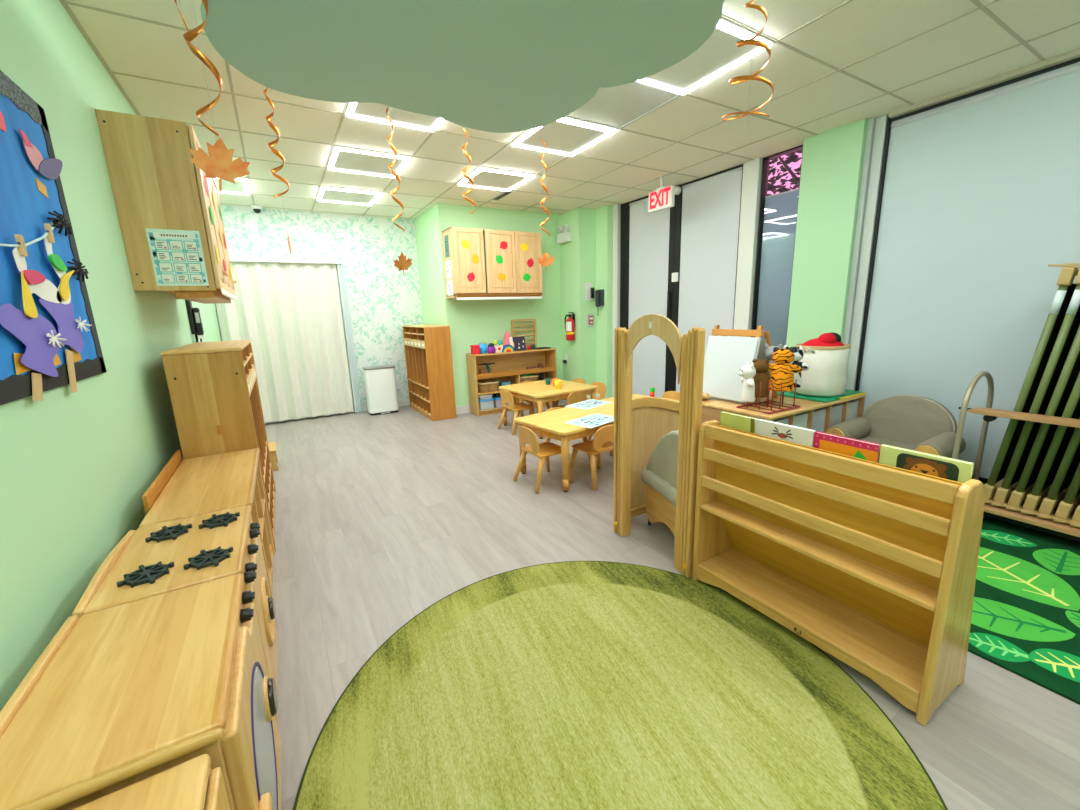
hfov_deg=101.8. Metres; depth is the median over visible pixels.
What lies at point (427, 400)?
shelf
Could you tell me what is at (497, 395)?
case
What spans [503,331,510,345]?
cone
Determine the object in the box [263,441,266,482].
shelf
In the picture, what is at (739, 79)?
swirl
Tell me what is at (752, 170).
trim
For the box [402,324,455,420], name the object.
locker
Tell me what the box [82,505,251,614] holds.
countertop
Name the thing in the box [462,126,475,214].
swirl
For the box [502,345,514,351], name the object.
toy
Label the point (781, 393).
stand
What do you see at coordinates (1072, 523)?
cot
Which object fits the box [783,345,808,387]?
puppet
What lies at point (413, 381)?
shelf
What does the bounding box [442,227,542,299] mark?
upper cabinet
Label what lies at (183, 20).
swirl
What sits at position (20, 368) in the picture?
paper scrap
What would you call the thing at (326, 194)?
recessed light
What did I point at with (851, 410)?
storage bin
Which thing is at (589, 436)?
chair
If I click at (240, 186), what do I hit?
recessed light
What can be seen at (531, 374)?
cloth
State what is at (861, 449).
picture book
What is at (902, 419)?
cushion
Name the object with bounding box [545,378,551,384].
cup
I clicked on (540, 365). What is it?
train
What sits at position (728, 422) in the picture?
art
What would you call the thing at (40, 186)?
paper leaf
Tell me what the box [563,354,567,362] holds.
wall outlet
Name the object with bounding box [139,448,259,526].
countertop
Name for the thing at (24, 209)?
bulletin board
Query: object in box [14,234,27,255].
clothespin
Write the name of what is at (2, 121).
paper leaf
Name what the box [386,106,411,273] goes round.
swirl
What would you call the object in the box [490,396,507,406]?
storage bin
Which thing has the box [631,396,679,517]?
screen
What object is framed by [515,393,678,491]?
table
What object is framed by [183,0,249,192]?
swirl
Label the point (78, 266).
spider
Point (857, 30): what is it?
ceiling
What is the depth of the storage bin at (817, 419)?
3.21 m
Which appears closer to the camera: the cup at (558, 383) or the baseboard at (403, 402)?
the cup at (558, 383)
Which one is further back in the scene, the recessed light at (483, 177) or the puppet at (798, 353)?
the recessed light at (483, 177)
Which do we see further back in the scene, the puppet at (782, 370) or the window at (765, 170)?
the window at (765, 170)
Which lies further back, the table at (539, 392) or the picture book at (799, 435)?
the table at (539, 392)
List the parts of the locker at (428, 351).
panel, label rail, panel, panel, panel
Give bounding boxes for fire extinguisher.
[564,312,574,340]
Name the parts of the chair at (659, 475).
panel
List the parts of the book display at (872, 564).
panel, kick rail, retaining rail, retaining rail, rail, panel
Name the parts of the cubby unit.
panel, panel, panel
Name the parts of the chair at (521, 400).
seat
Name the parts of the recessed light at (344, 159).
panel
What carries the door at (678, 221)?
in the wall
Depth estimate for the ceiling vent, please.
5.04 m
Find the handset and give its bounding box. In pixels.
[185,300,204,341]
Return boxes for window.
[751,145,802,339]
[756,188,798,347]
[855,48,1079,483]
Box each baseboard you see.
[362,399,409,410]
[456,394,606,414]
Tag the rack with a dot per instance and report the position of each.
(534, 321)
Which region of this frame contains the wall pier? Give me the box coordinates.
[786,118,867,347]
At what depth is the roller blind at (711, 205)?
4.66 m
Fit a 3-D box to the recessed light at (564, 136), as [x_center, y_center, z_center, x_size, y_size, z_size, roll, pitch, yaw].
[0.174,-2.066,3.398,0.600,0.018,0.600,-9,14,-29]
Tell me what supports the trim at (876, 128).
attached to the wall
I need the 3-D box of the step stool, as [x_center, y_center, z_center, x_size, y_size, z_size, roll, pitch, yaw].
[-2.525,0.481,3.958,0.280,0.195,0.340,-9,14,-29]
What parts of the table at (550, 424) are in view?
leg, leg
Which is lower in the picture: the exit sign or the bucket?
the bucket
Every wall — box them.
[0,0,221,710]
[215,205,422,423]
[415,203,612,406]
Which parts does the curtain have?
lead post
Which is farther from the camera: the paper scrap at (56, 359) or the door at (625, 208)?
the door at (625, 208)
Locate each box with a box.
[470,345,479,354]
[494,345,502,352]
[498,380,510,389]
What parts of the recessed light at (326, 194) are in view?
panel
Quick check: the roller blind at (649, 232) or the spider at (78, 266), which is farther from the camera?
the roller blind at (649, 232)
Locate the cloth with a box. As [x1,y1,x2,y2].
[520,373,534,376]
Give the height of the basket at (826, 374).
0.376 m
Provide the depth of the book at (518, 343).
5.96 m
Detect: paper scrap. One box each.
[13,353,29,374]
[53,354,60,365]
[71,348,81,362]
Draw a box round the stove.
[72,505,277,720]
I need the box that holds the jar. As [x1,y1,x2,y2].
[539,373,543,379]
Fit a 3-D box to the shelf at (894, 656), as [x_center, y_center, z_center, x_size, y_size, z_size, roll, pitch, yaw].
[1.100,0.826,1.820,0.290,0.020,0.865,-9,14,-29]
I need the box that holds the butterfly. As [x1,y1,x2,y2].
[19,129,62,178]
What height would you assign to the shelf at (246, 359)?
0.014 m
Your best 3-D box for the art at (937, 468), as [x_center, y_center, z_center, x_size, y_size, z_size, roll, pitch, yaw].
[1.215,0.243,1.389,0.001,0.160,0.155,-12,15,-29]
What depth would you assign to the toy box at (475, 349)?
5.61 m
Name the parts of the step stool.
panel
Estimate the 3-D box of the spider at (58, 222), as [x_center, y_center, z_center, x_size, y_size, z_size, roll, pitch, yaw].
[-1.585,-0.599,1.450,0.026,0.072,0.182,-9,14,-29]
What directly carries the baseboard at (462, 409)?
attached to the wall at (588, 258)
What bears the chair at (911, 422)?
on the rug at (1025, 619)
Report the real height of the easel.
0.564 m
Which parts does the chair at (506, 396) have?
leg, backrest, leg, seat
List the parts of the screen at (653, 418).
rail, rail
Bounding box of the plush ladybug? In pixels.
[801,332,843,346]
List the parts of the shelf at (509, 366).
panel, shelf, panel, panel, shelf, panel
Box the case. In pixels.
[492,393,500,397]
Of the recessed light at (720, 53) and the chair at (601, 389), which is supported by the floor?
the chair at (601, 389)
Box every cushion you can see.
[640,466,675,506]
[646,430,678,488]
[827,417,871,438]
[858,436,916,449]
[863,395,956,444]
[913,432,965,457]
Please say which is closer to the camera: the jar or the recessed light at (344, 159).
the recessed light at (344, 159)
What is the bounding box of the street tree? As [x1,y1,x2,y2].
[767,150,801,195]
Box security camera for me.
[251,205,261,212]
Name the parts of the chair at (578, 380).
backrest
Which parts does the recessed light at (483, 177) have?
panel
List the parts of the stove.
rail, burner, burner, burner, burner, knob, knob, knob, knob, knob, oven door, handle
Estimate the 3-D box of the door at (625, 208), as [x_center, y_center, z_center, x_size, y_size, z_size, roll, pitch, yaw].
[1.334,-1.233,5.569,0.100,2.634,0.935,-9,14,-29]
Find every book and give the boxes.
[509,336,525,350]
[720,411,756,432]
[755,419,815,446]
[813,431,880,462]
[879,444,973,482]
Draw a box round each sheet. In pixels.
[564,413,613,427]
[565,399,611,409]
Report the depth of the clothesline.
1.25 m
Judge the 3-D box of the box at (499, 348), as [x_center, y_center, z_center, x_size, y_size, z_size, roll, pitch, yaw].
[-0.554,-0.741,5.792,0.110,0.095,0.081,-9,14,-29]
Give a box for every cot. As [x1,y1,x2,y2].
[984,264,1079,499]
[985,263,1079,503]
[991,325,1079,506]
[1005,372,1079,510]
[1020,418,1079,514]
[1036,463,1079,519]
[1052,505,1079,523]
[1069,521,1079,526]
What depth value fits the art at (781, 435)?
1.77 m
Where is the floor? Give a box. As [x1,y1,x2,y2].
[265,399,1079,809]
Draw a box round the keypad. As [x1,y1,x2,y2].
[585,283,593,300]
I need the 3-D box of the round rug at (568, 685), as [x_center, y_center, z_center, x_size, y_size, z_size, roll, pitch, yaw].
[0.203,1.025,1.446,1.830,0.011,1.830,-9,14,-29]
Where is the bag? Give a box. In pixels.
[487,343,496,353]
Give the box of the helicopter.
[478,363,494,373]
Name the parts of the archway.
post, arch panel, post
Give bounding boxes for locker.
[161,340,275,550]
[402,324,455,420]
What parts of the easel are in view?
leg, board frame, leg, leg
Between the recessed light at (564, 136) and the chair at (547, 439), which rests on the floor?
the chair at (547, 439)
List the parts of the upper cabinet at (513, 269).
panel, cabinet door, panel, panel, light rail, cabinet door, cabinet door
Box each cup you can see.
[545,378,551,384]
[554,380,563,388]
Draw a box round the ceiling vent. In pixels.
[491,191,513,199]
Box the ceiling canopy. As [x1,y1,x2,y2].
[200,0,724,132]
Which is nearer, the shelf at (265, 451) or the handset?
the shelf at (265, 451)
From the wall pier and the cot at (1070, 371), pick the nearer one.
the cot at (1070, 371)
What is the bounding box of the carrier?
[952,371,1079,541]
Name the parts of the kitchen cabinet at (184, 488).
rail, shelf, shelf, panel, panel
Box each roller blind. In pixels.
[628,197,669,397]
[676,167,741,391]
[859,62,1079,483]
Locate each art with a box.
[724,417,754,432]
[772,427,792,438]
[896,453,958,481]
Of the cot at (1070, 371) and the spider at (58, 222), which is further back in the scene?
the cot at (1070, 371)
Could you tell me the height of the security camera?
0.090 m
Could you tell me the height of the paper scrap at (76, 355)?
0.055 m
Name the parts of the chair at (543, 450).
leg, backrest, leg, seat, leg, leg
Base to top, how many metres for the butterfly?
0.103 m
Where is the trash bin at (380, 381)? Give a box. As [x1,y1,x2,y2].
[362,365,398,415]
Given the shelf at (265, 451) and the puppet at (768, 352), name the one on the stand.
the puppet at (768, 352)
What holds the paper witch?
hanging from the clothesline
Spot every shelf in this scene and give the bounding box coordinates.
[243,353,252,366]
[246,364,254,380]
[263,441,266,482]
[268,463,270,511]
[403,332,423,334]
[404,338,424,341]
[408,379,428,388]
[409,391,429,402]
[466,348,556,415]
[697,548,928,696]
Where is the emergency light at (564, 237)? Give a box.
[557,225,570,243]
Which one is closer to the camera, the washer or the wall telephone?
the washer
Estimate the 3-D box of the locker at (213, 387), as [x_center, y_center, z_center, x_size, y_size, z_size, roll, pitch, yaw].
[-1.954,0.210,2.786,0.332,1.180,1.080,-9,14,-29]
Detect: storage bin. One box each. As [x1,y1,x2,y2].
[479,397,493,409]
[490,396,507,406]
[794,419,803,427]
[812,414,821,431]
[829,410,838,426]
[846,406,854,420]
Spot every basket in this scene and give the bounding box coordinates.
[477,380,498,392]
[520,374,537,382]
[793,343,850,396]
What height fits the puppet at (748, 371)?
0.272 m
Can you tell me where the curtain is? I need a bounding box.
[216,258,356,422]
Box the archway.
[614,314,704,577]
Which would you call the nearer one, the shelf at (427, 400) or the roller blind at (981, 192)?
the roller blind at (981, 192)
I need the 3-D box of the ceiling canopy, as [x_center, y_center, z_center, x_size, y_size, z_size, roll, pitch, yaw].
[-0.132,-1.541,1.484,1.821,0.234,2.293,-9,14,-29]
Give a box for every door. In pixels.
[620,186,675,391]
[670,164,742,390]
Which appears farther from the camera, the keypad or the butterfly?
the keypad
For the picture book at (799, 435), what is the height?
0.431 m
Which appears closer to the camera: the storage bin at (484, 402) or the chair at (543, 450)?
the chair at (543, 450)
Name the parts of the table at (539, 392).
leg, leg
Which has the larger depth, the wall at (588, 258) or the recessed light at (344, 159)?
the wall at (588, 258)
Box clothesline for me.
[0,222,54,246]
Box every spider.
[47,211,71,235]
[67,259,88,280]
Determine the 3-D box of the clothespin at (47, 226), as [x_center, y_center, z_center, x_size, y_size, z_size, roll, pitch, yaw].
[-1.519,-0.532,1.360,0.010,0.056,0.024,-9,14,-29]
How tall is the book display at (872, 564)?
0.800 m
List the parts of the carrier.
frame, board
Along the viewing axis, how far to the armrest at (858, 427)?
3.17 m
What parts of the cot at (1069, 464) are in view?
leg, rail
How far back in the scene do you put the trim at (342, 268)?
5.99 m
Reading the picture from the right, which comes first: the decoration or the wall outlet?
the wall outlet
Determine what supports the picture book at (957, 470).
on the book display at (872, 564)
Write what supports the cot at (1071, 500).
on the carrier
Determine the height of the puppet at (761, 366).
0.268 m
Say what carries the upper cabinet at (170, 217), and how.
attached to the wall at (77, 468)
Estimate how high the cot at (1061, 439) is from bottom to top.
1.346 m
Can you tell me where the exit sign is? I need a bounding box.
[648,177,674,212]
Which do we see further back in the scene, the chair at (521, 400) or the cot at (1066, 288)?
the chair at (521, 400)
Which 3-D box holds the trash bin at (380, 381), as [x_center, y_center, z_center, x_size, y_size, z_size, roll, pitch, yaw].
[-2.187,-0.208,6.059,0.400,0.645,0.275,-9,14,-29]
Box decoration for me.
[0,247,66,400]
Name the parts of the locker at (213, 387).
panel, label rail, panel, panel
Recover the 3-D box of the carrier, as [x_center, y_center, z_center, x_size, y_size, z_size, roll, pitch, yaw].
[3.002,0.312,2.233,0.720,0.882,1.260,-9,14,-29]
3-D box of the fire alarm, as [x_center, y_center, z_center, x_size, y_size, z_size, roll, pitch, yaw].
[1.551,-1.471,5.056,0.037,0.100,0.075,-9,14,-29]
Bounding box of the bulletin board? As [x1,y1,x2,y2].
[0,70,106,404]
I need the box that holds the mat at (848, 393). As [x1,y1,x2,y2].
[777,389,865,402]
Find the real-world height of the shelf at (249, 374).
0.014 m
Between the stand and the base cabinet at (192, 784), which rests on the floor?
the base cabinet at (192, 784)
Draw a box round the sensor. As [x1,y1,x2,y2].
[675,186,680,194]
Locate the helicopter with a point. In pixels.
(487, 369)
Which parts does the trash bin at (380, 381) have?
lid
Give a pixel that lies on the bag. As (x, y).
(491, 349)
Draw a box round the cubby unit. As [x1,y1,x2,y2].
[679,390,865,432]
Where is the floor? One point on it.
(379, 519)
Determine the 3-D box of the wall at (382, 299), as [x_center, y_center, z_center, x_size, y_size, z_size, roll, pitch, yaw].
[-2.817,-1.174,5.909,2.465,2.634,0.100,-9,14,-29]
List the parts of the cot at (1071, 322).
rail, leg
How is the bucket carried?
on the shelf at (509, 366)
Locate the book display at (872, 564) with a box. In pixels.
[692,420,984,725]
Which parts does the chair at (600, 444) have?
leg, seat, leg, leg, backrest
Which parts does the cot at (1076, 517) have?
leg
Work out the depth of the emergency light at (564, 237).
6.01 m
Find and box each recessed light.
[215,178,249,194]
[316,186,381,205]
[327,146,411,177]
[345,103,443,131]
[457,167,535,190]
[510,118,616,155]
[638,18,773,94]
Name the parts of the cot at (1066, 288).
rail, leg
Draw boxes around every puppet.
[737,361,755,401]
[752,359,770,397]
[764,343,782,373]
[767,347,801,391]
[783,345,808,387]
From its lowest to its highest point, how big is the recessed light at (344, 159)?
0.018 m
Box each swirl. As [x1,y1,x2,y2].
[174,0,187,31]
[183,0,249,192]
[263,87,291,259]
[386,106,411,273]
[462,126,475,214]
[537,138,554,270]
[722,0,773,124]
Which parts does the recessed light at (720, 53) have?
panel, light frame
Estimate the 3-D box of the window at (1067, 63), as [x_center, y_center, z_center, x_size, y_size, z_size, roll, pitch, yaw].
[3.589,-0.501,1.810,0.110,2.634,3.975,-9,14,-29]
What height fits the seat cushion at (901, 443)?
0.135 m
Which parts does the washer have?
rail, panel, knob, knob, washer door, handle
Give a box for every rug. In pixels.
[293,561,947,809]
[968,516,1079,704]
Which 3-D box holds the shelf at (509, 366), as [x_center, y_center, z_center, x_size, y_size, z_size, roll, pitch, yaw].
[-0.361,-0.345,6.054,1.233,0.800,0.294,-9,14,-29]
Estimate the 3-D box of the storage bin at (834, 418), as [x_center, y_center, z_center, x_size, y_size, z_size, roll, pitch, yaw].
[2.151,0.077,3.426,0.195,0.190,0.290,-9,14,-29]
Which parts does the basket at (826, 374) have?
handle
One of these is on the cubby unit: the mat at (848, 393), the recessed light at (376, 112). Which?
the mat at (848, 393)
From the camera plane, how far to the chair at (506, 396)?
4.91 m
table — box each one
[499,379,597,438]
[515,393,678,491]
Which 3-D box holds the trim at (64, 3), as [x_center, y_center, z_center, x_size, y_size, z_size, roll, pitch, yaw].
[0.339,-1.875,2.424,4.655,0.006,8.770,-9,14,-29]
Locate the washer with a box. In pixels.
[0,573,280,809]
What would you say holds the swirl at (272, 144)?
hanging from the ceiling
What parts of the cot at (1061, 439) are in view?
leg, rail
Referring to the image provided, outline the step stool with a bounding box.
[268,441,277,470]
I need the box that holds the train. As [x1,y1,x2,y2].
[526,363,543,368]
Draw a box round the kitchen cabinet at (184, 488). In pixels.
[139,448,274,597]
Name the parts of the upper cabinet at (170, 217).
panel, panel, cabinet door, cabinet door, cabinet door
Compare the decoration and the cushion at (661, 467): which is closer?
the decoration
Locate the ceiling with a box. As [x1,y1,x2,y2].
[65,0,1079,219]
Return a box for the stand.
[737,379,800,413]
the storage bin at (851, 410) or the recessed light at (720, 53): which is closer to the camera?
the recessed light at (720, 53)
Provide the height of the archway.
1.285 m
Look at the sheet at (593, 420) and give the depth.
3.41 m
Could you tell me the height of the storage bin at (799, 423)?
0.190 m
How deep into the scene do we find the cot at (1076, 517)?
2.32 m
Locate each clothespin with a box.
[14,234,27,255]
[44,223,54,242]
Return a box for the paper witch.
[39,236,91,392]
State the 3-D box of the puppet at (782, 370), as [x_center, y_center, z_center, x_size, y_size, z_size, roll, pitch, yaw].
[1.680,-0.253,3.045,0.206,0.301,0.150,-3,12,-4]
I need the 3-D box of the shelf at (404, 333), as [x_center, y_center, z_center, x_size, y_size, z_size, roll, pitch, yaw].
[-1.528,-0.956,5.839,0.318,0.014,1.024,-9,14,-29]
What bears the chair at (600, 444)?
on the floor
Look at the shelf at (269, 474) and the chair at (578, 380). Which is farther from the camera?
the chair at (578, 380)
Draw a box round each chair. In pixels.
[498,390,534,434]
[513,426,573,492]
[517,381,549,417]
[545,407,589,460]
[552,391,586,407]
[555,378,585,405]
[569,424,613,489]
[587,382,605,399]
[587,398,612,454]
[640,430,678,536]
[662,391,679,399]
[826,395,965,457]
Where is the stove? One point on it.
(148, 561)
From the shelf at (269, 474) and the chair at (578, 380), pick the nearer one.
the shelf at (269, 474)
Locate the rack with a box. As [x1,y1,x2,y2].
[511,319,536,347]
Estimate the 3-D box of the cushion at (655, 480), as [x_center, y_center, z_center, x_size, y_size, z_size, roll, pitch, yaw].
[0.715,0.457,2.465,0.128,0.136,0.480,-5,12,-13]
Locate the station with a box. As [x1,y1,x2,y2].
[587,314,593,326]
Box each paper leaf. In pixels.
[0,111,5,131]
[35,178,47,197]
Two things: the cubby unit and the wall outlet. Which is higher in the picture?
the wall outlet
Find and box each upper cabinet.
[95,109,236,303]
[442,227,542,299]
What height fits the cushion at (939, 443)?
0.166 m
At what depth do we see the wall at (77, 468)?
1.58 m
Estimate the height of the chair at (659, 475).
0.690 m
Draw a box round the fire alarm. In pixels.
[672,272,677,281]
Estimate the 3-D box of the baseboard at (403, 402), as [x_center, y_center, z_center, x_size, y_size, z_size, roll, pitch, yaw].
[-2.106,-0.025,6.494,0.970,0.100,0.012,-9,14,-29]
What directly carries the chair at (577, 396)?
on the floor
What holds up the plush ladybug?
in the basket at (826, 374)
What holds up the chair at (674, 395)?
on the floor
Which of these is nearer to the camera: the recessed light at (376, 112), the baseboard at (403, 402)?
the recessed light at (376, 112)
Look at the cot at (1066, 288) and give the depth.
2.43 m
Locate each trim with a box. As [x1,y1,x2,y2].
[59,0,1079,218]
[339,265,361,411]
[612,158,762,396]
[843,115,887,390]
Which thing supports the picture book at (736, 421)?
on the book display at (872, 564)
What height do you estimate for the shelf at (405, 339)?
0.014 m
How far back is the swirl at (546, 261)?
3.50 m
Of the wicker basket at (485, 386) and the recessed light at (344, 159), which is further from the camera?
the wicker basket at (485, 386)
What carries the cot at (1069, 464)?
on the carrier
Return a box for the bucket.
[479,343,486,353]
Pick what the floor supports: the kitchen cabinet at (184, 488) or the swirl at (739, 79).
the kitchen cabinet at (184, 488)
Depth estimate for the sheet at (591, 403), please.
4.00 m
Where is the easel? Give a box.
[702,325,777,403]
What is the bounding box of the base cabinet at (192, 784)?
[73,754,230,809]
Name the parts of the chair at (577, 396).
backrest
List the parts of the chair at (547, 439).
backrest, leg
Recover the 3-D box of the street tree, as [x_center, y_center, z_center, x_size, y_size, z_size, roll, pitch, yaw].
[4.449,-2.632,7.585,3.124,5.336,3.131,-9,14,-29]
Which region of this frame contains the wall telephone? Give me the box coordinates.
[595,289,603,315]
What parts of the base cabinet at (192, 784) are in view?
panel, cabinet door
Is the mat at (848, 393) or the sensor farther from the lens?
the sensor
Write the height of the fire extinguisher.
0.388 m
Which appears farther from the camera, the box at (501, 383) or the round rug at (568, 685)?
the box at (501, 383)
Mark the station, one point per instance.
(590, 317)
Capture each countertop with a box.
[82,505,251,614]
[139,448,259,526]
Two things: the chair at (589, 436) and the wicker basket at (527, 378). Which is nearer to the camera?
the chair at (589, 436)
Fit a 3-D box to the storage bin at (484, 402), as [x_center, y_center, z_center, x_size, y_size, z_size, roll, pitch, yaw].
[-0.743,-0.021,5.860,0.210,0.133,0.210,-9,14,-29]
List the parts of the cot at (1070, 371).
leg, rail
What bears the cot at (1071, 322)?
on the carrier
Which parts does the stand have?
post, post, post, post, post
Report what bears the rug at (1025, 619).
on the floor
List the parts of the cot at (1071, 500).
leg, rail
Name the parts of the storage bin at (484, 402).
lid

